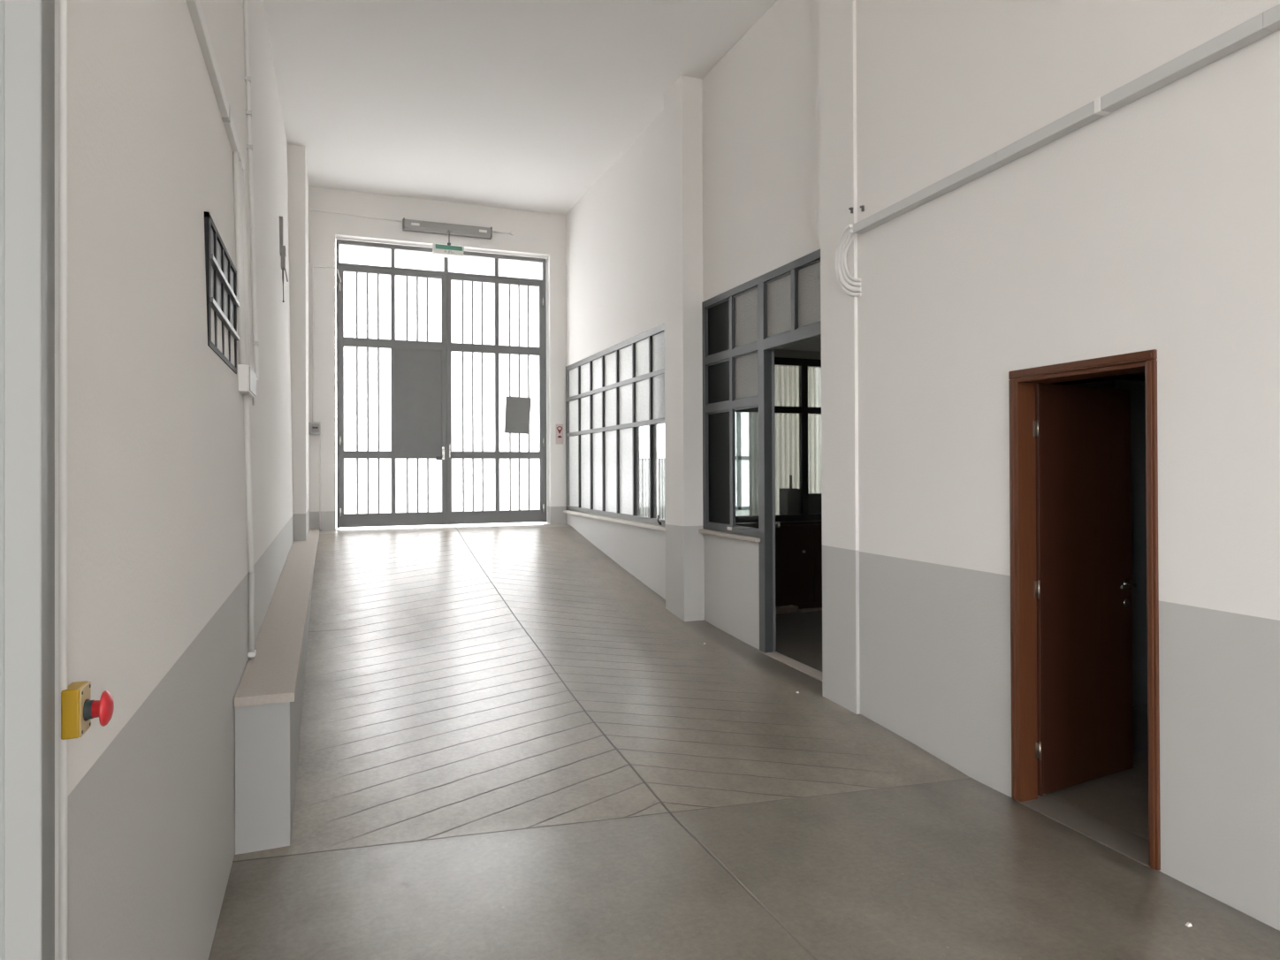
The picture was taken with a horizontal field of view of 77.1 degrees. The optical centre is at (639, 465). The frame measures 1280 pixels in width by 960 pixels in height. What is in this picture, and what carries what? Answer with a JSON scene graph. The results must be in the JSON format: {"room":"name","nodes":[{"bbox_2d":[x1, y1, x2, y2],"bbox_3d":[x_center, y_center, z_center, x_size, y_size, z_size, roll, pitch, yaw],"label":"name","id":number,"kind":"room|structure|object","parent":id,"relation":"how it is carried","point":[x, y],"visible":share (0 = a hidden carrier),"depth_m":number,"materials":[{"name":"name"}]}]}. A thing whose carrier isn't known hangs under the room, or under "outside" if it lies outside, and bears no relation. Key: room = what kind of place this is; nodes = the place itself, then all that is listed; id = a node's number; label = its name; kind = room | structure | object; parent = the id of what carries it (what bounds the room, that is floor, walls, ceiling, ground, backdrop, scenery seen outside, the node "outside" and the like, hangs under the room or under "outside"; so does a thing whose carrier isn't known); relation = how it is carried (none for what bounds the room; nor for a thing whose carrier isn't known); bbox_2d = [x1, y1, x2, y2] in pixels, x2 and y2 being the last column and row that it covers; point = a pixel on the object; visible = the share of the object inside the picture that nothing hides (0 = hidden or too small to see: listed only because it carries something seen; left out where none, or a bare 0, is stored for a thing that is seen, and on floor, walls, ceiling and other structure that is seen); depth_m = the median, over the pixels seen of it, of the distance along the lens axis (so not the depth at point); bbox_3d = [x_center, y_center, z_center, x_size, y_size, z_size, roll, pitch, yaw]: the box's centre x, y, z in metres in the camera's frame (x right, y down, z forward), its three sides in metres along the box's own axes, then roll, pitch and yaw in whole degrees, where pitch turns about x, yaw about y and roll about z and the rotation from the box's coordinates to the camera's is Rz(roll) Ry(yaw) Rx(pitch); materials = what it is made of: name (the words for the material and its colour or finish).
{"room":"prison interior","nodes":[
{"label":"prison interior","id":0,"kind":"room"},
{"bbox_2d":[67,0,293,959],"bbox_3d":[-2.905,-0.978,6.046,0.293,5.540,10.440,0,0,-21],"label":"wall","id":1,"kind":"structure","parent":0,"point":[157,552],"depth_m":2.05,"materials":[{"name":"white paint"}]},
{"bbox_2d":[0,0,54,959],"bbox_3d":[-0.957,-1.051,1.112,0.258,5.460,0.159,0,0,-21],"label":"trim","id":2,"kind":"structure","parent":1,"relation":"attached to","point":[26,26],"depth_m":1.08,"materials":[{"name":"white paint"}]},
{"bbox_2d":[54,0,68,959],"bbox_3d":[-0.886,-1.050,1.232,0.015,5.460,0.014,0,0,-21],"label":"trim","id":3,"kind":"structure","parent":1,"relation":"attached to","point":[61,793],"depth_m":1.22,"materials":[{"name":"white plastic"}]},
{"bbox_2d":[60,680,114,739],"bbox_3d":[-0.858,0.379,1.253,0.062,0.075,0.056,0,0,-21],"label":"button","id":4,"kind":"object","parent":1,"relation":"attached to","point":[78,710],"visible":1,"depth_m":1.23,"materials":[{"name":"yellow plastic"}]},
{"bbox_2d":[185,0,244,170],"bbox_3d":[-1.511,-1.565,2.713,0.044,0.070,3.190,0,0,-21],"label":"cable trunking","id":5,"kind":"object","parent":1,"relation":"attached to","point":[194,7],"visible":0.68,"depth_m":3.15,"materials":[{"name":"white plastic"}]},
{"bbox_2d":[204,211,239,373],"bbox_3d":[-1.745,-0.675,3.359,0.041,0.486,0.955,0,0,-21],"label":"window","id":6,"kind":"structure","parent":1,"relation":"in","point":[221,273],"depth_m":3.24,"materials":[{"name":"grey metal"}]},
{"bbox_2d":[232,151,245,365],"bbox_3d":[-1.956,-1.008,3.925,0.055,1.042,0.029,0,0,-21],"label":"conduit","id":7,"kind":"object","parent":1,"relation":"attached to","point":[236,155],"visible":0.85,"depth_m":3.91,"materials":[{"name":"white plastic"}]},
{"bbox_2d":[239,160,248,365],"bbox_3d":[-2.003,-1.007,4.047,0.055,1.042,0.029,0,0,-21],"label":"conduit","id":8,"kind":"object","parent":1,"relation":"attached to","point":[240,163],"visible":0.35,"depth_m":4.04,"materials":[{"name":"white plastic"}]},
{"bbox_2d":[242,170,250,365],"bbox_3d":[-2.050,-1.006,4.168,0.055,1.042,0.029,0,0,-21],"label":"conduit","id":9,"kind":"object","parent":1,"relation":"attached to","point":[243,171],"visible":0.33,"depth_m":4.16,"materials":[{"name":"white plastic"}]},
{"bbox_2d":[237,364,256,397],"bbox_3d":[-1.980,-0.422,4.046,0.062,0.130,0.350,0,0,-21],"label":"junction box","id":10,"kind":"object","parent":1,"relation":"attached to","point":[247,376],"visible":0.86,"depth_m":3.89,"materials":[{"name":"white plastic"}]},
{"bbox_2d":[243,395,256,659],"bbox_3d":[-1.973,0.310,4.060,0.055,1.333,0.060,0,0,-21],"label":"conduit","id":11,"kind":"object","parent":1,"relation":"attached to","point":[251,654],"visible":1,"depth_m":4.05,"materials":[{"name":"white plastic"}]},
{"bbox_2d":[243,0,259,380],"bbox_3d":[-2.201,-2.107,4.471,0.113,3.300,0.579,0,0,-21],"label":"conduit","id":12,"kind":"object","parent":1,"relation":"attached to","point":[247,79],"visible":0.83,"depth_m":4.71,"materials":[{"name":"white plastic"}]},
{"bbox_2d":[279,215,288,302],"bbox_3d":[-3.448,-1.986,7.772,0.080,0.822,0.120,0,0,-21],"label":"window","id":13,"kind":"structure","parent":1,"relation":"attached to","point":[282,248],"depth_m":7.73,"materials":[{"name":"grey metal"}]},
{"bbox_2d":[287,144,309,540],"bbox_3d":[-4.338,-1.302,9.991,0.378,4.840,1.450,0,0,-21],"label":"pillar","id":14,"kind":"structure","parent":1,"relation":"attached to","point":[297,171],"depth_m":9.36,"materials":[{"name":"white paint"}]},
{"bbox_2d":[262,0,777,215],"bbox_3d":[-1.988,-3.872,1.938,9.700,0.200,19.000,0,0,-21],"label":"ceiling","id":15,"kind":"structure","parent":0,"point":[526,105],"depth_m":7.90,"materials":[{"name":"paint"}]},
{"bbox_2d":[308,186,749,531],"bbox_3d":[-1.096,-0.954,12.177,8.080,5.540,0.400,0,0,-21],"label":"wall","id":16,"kind":"structure","parent":0,"point":[537,234],"depth_m":11.13,"materials":[{"name":"white paint"}]},
{"bbox_2d":[308,422,320,434],"bbox_3d":[-4.314,-0.489,10.658,0.144,0.164,0.111,0,0,-21],"label":"switch box","id":17,"kind":"object","parent":16,"relation":"attached to","point":[314,428],"visible":1,"depth_m":10.64,"materials":[{"name":"white plastic"}]},
{"bbox_2d":[319,434,320,529],"bbox_3d":[-4.271,0.226,10.719,0.021,1.266,0.020,0,0,-21],"label":"conduit","id":18,"kind":"object","parent":16,"relation":"attached to","point":[319,435],"visible":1,"depth_m":10.71,"materials":[{"name":"white plastic"}]},
{"bbox_2d":[312,266,335,422],"bbox_3d":[-4.222,-1.619,10.750,0.304,2.095,0.018,0,0,-21],"label":"conduit","id":19,"kind":"object","parent":16,"relation":"attached to","point":[312,266],"visible":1,"depth_m":10.69,"materials":[{"name":"white plastic"}]},
{"bbox_2d":[308,208,402,262],"bbox_3d":[-3.844,-3.058,10.905,1.206,0.717,0.019,0,0,-21],"label":"conduit","id":20,"kind":"object","parent":16,"relation":"attached to","point":[309,209],"visible":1,"depth_m":10.74,"materials":[{"name":"white plastic"}]},
{"bbox_2d":[335,238,547,527],"bbox_3d":[-2.770,-1.120,11.490,2.933,3.942,0.160,0,0,-21],"label":"door","id":21,"kind":"structure","parent":16,"relation":"in","point":[430,350],"depth_m":11.44,"materials":[{"name":"metal"}]},
{"bbox_2d":[504,396,531,434],"bbox_3d":[-1.800,-0.740,11.864,0.404,0.555,0.009,0,0,-21],"label":"notice sheet","id":22,"kind":"object","parent":21,"relation":"attached to","point":[517,416],"visible":1,"depth_m":11.86,"materials":[{"name":"white paper"}]},
{"bbox_2d":[402,217,492,239],"bbox_3d":[-2.697,-3.329,11.302,1.228,0.162,0.108,0,0,-21],"label":"wall lamp","id":23,"kind":"object","parent":16,"relation":"attached to","point":[407,224],"visible":0.99,"depth_m":11.26,"materials":[{"name":"white plastic"}]},
{"bbox_2d":[432,229,464,259],"bbox_3d":[-2.669,-3.058,11.131,0.416,0.393,0.386,0,0,-21],"label":"exit sign","id":24,"kind":"object","parent":23,"relation":"hanging from","point":[438,250],"visible":1,"depth_m":10.99,"materials":[{"name":"white plastic"}]},
{"bbox_2d":[492,230,514,235],"bbox_3d":[-1.979,-3.370,11.622,0.327,0.050,0.030,0,0,-21],"label":"conduit","id":25,"kind":"object","parent":16,"relation":"attached to","point":[511,232],"visible":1,"depth_m":11.64,"materials":[{"name":"white plastic"}]},
{"bbox_2d":[556,423,563,443],"bbox_3d":[-1.193,-0.465,11.916,0.114,0.300,0.009,0,0,-21],"label":"fire sign","id":26,"kind":"object","parent":16,"relation":"attached to","point":[559,427],"visible":1,"depth_m":11.91,"materials":[{"name":"white plastic"}]},
{"bbox_2d":[639,423,665,519],"bbox_3d":[-0.014,-0.117,12.460,1.700,3.060,0.060,0,0,-21],"label":"window","id":27,"kind":"structure","parent":16,"relation":"in","point":[643,431],"depth_m":12.53,"materials":[{"name":"clear glass"}]},
{"bbox_2d":[735,411,749,510],"bbox_3d":[1.636,-0.460,13.099,1.480,2.380,0.060,0,0,-21],"label":"window","id":28,"kind":"structure","parent":16,"relation":"in","point":[742,419],"depth_m":13.11,"materials":[{"name":"glass"}]},
{"bbox_2d":[208,521,1279,959],"bbox_3d":[-2.134,1.318,1.955,9.420,1.000,19.200,0,0,-21],"label":"floor","id":29,"kind":"structure","parent":0,"point":[512,746],"depth_m":3.84,"materials":[{"name":"concrete"}]},
{"bbox_2d":[234,529,319,854],"bbox_3d":[-3.006,1.260,7.068,0.264,0.869,7.728,0,0,-21],"label":"wall","id":30,"kind":"structure","parent":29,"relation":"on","point":[269,696],"depth_m":3.52,"materials":[{"name":"grey paint"}]},
{"bbox_2d":[1184,921,1192,927],"bbox_3d":[1.974,1.652,2.894,0.019,0.011,0.017,0,0,-21],"label":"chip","id":31,"kind":"object","parent":29,"relation":"on","point":[1187,924],"visible":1,"depth_m":2.89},
{"bbox_2d":[748,365,821,515],"bbox_3d":[1.989,-0.265,9.339,1.648,1.772,0.022,0,0,-21],"label":"vertical blind","id":32,"kind":"object","parent":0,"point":[786,377],"visible":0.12,"depth_m":9.23,"materials":[{"name":"white fabric"}]},
{"bbox_2d":[771,349,821,359],"bbox_3d":[2.291,0.029,7.485,2.740,3.500,3.120,0,0,-21],"label":"wall","id":33,"kind":"structure","parent":0,"point":[778,353],"depth_m":8.87,"materials":[{"name":"paint"}]},
{"bbox_2d":[735,357,822,523],"bbox_3d":[1.742,-0.283,8.893,2.450,1.798,0.062,0,0,-21],"label":"window","id":34,"kind":"structure","parent":33,"relation":"in","point":[803,409],"depth_m":8.89,"materials":[{"name":"black metal"}]},
{"bbox_2d":[776,336,821,351],"bbox_3d":[2.275,-1.496,7.489,2.760,0.450,3.120,0,0,-21],"label":"ceiling","id":35,"kind":"structure","parent":0,"point":[814,344],"depth_m":8.70,"materials":[{"name":"paint"}]},
{"bbox_2d":[776,607,822,671],"bbox_3d":[2.212,1.678,7.717,2.725,0.205,3.370,0,0,-21],"label":"floor","id":36,"kind":"structure","parent":0,"point":[798,635],"depth_m":7.39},
{"bbox_2d":[735,520,822,609],"bbox_3d":[1.704,1.103,9.013,2.420,0.961,0.433,0,0,-21],"label":"base cabinet","id":37,"kind":"object","parent":36,"relation":"on","point":[798,544],"visible":0.23,"depth_m":8.83,"materials":[{"name":"brown laminate"}]},
{"bbox_2d":[779,474,799,514],"bbox_3d":[1.682,0.365,9.038,0.160,0.512,0.180,0,0,-21],"label":"computer monitor","id":38,"kind":"object","parent":37,"relation":"on","point":[788,497],"visible":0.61,"depth_m":8.97,"materials":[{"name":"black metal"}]},
{"bbox_2d":[808,493,822,513],"bbox_3d":[1.934,0.469,9.135,0.260,0.302,0.180,0,0,-21],"label":"computer monitor","id":39,"kind":"object","parent":37,"relation":"on","point":[814,499],"visible":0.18,"depth_m":9.05,"materials":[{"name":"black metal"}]},
{"bbox_2d":[775,604,798,614],"bbox_3d":[1.552,1.552,8.659,0.309,0.058,0.102,0,0,-29],"label":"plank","id":40,"kind":"object","parent":36,"relation":"on","point":[783,609],"visible":0.7,"depth_m":8.63,"materials":[{"name":"brown wood"}]},
{"bbox_2d":[799,608,822,612],"bbox_3d":[2.079,1.572,8.819,0.785,0.016,0.040,0,0,-25],"label":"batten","id":41,"kind":"object","parent":36,"relation":"on","point":[819,609],"visible":0.44,"depth_m":8.69,"materials":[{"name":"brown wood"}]},
{"bbox_2d":[565,0,1279,930],"bbox_3d":[2.316,-1.012,3.338,0.432,5.540,18.550,0,0,-21],"label":"wall","id":42,"kind":"structure","parent":0,"point":[1154,223],"depth_m":4.25,"materials":[{"name":"white paint"}]},
{"bbox_2d":[563,323,665,531],"bbox_3d":[-0.361,-0.395,10.074,0.127,2.171,4.042,0,0,-21],"label":"window","id":43,"kind":"structure","parent":42,"relation":"in","point":[612,392],"depth_m":9.86,"materials":[{"name":"glass"}]},
{"bbox_2d":[698,249,820,652],"bbox_3d":[1.038,-0.005,6.710,0.125,3.170,2.315,0,0,-21],"label":"window","id":44,"kind":"structure","parent":42,"relation":"in","point":[742,325],"depth_m":6.94,"materials":[{"name":"metal"}]},
{"bbox_2d":[771,350,780,651],"bbox_3d":[1.199,0.301,7.120,0.096,2.510,0.820,0,0,9],"label":"door","id":45,"kind":"structure","parent":44,"relation":"attached to","point":[778,524],"depth_m":6.72,"materials":[{"name":"metal"}]},
{"bbox_2d":[758,649,822,681],"bbox_3d":[1.269,1.639,6.210,0.120,0.175,1.235,0,0,-21],"label":"trim","id":46,"kind":"structure","parent":42,"relation":"attached to","point":[808,670],"depth_m":6.29,"materials":[{"name":"stone"}]},
{"bbox_2d":[853,3,1279,234],"bbox_3d":[2.493,-1.591,2.200,0.093,0.179,6.292,0,0,-21],"label":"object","id":47,"kind":"object","parent":42,"relation":"attached to","point":[1268,22],"visible":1,"depth_m":3.48,"materials":[{"name":"grey plastic"}]},
{"bbox_2d":[834,224,860,296],"bbox_3d":[1.346,-1.320,5.251,0.092,0.466,0.228,0,0,-21],"label":"cable","id":48,"kind":"object","parent":47,"relation":"attached to","point":[849,226],"visible":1,"depth_m":5.28,"materials":[{"name":"white plastic"}]},
{"bbox_2d":[837,227,860,291],"bbox_3d":[1.366,-1.325,5.242,0.068,0.423,0.204,0,0,-21],"label":"cable","id":49,"kind":"object","parent":47,"relation":"attached to","point":[844,282],"visible":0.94,"depth_m":5.26,"materials":[{"name":"white plastic"}]},
{"bbox_2d":[840,228,860,286],"bbox_3d":[1.360,-1.332,5.221,0.086,0.362,0.166,0,0,-21],"label":"cable","id":50,"kind":"object","parent":47,"relation":"attached to","point":[848,279],"visible":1,"depth_m":5.23,"materials":[{"name":"white plastic"}]},
{"bbox_2d":[843,233,860,281],"bbox_3d":[1.377,-1.339,5.213,0.055,0.316,0.134,0,0,-21],"label":"cable","id":51,"kind":"object","parent":47,"relation":"attached to","point":[849,275],"visible":1,"depth_m":5.22,"materials":[{"name":"white plastic"}]},
{"bbox_2d":[1008,349,1160,870],"bbox_3d":[2.382,0.592,3.845,0.929,2.132,0.854,0,0,-21],"label":"door","id":52,"kind":"structure","parent":42,"relation":"in","point":[1070,496],"depth_m":4.08,"materials":[{"name":"red wood"}]},
{"bbox_2d":[1017,794,1152,868],"bbox_3d":[2.079,1.709,3.680,0.220,0.103,0.718,0,0,-21],"label":"trim","id":53,"kind":"structure","parent":42,"relation":"attached to","point":[1133,846],"depth_m":3.68,"materials":[{"name":"stone"}]},
{"bbox_2d":[1044,704,1148,839],"bbox_3d":[3.506,1.708,4.341,2.940,0.100,3.600,0,0,-21],"label":"floor","id":54,"kind":"structure","parent":0,"point":[1120,799],"depth_m":4.07,"materials":[{"name":"concrete"}]},
{"bbox_2d":[1051,373,1147,707],"bbox_3d":[3.689,0.519,5.931,1.190,2.288,0.560,0,0,-21],"label":"wall","id":55,"kind":"structure","parent":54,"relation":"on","point":[1136,384],"depth_m":5.56,"materials":[{"name":"paint"}]},
{"bbox_2d":[1131,372,1145,374],"bbox_3d":[3.500,0.208,4.349,2.940,3.100,3.600,0,0,-21],"label":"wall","id":56,"kind":"structure","parent":0,"point":[1139,373],"depth_m":6.35,"materials":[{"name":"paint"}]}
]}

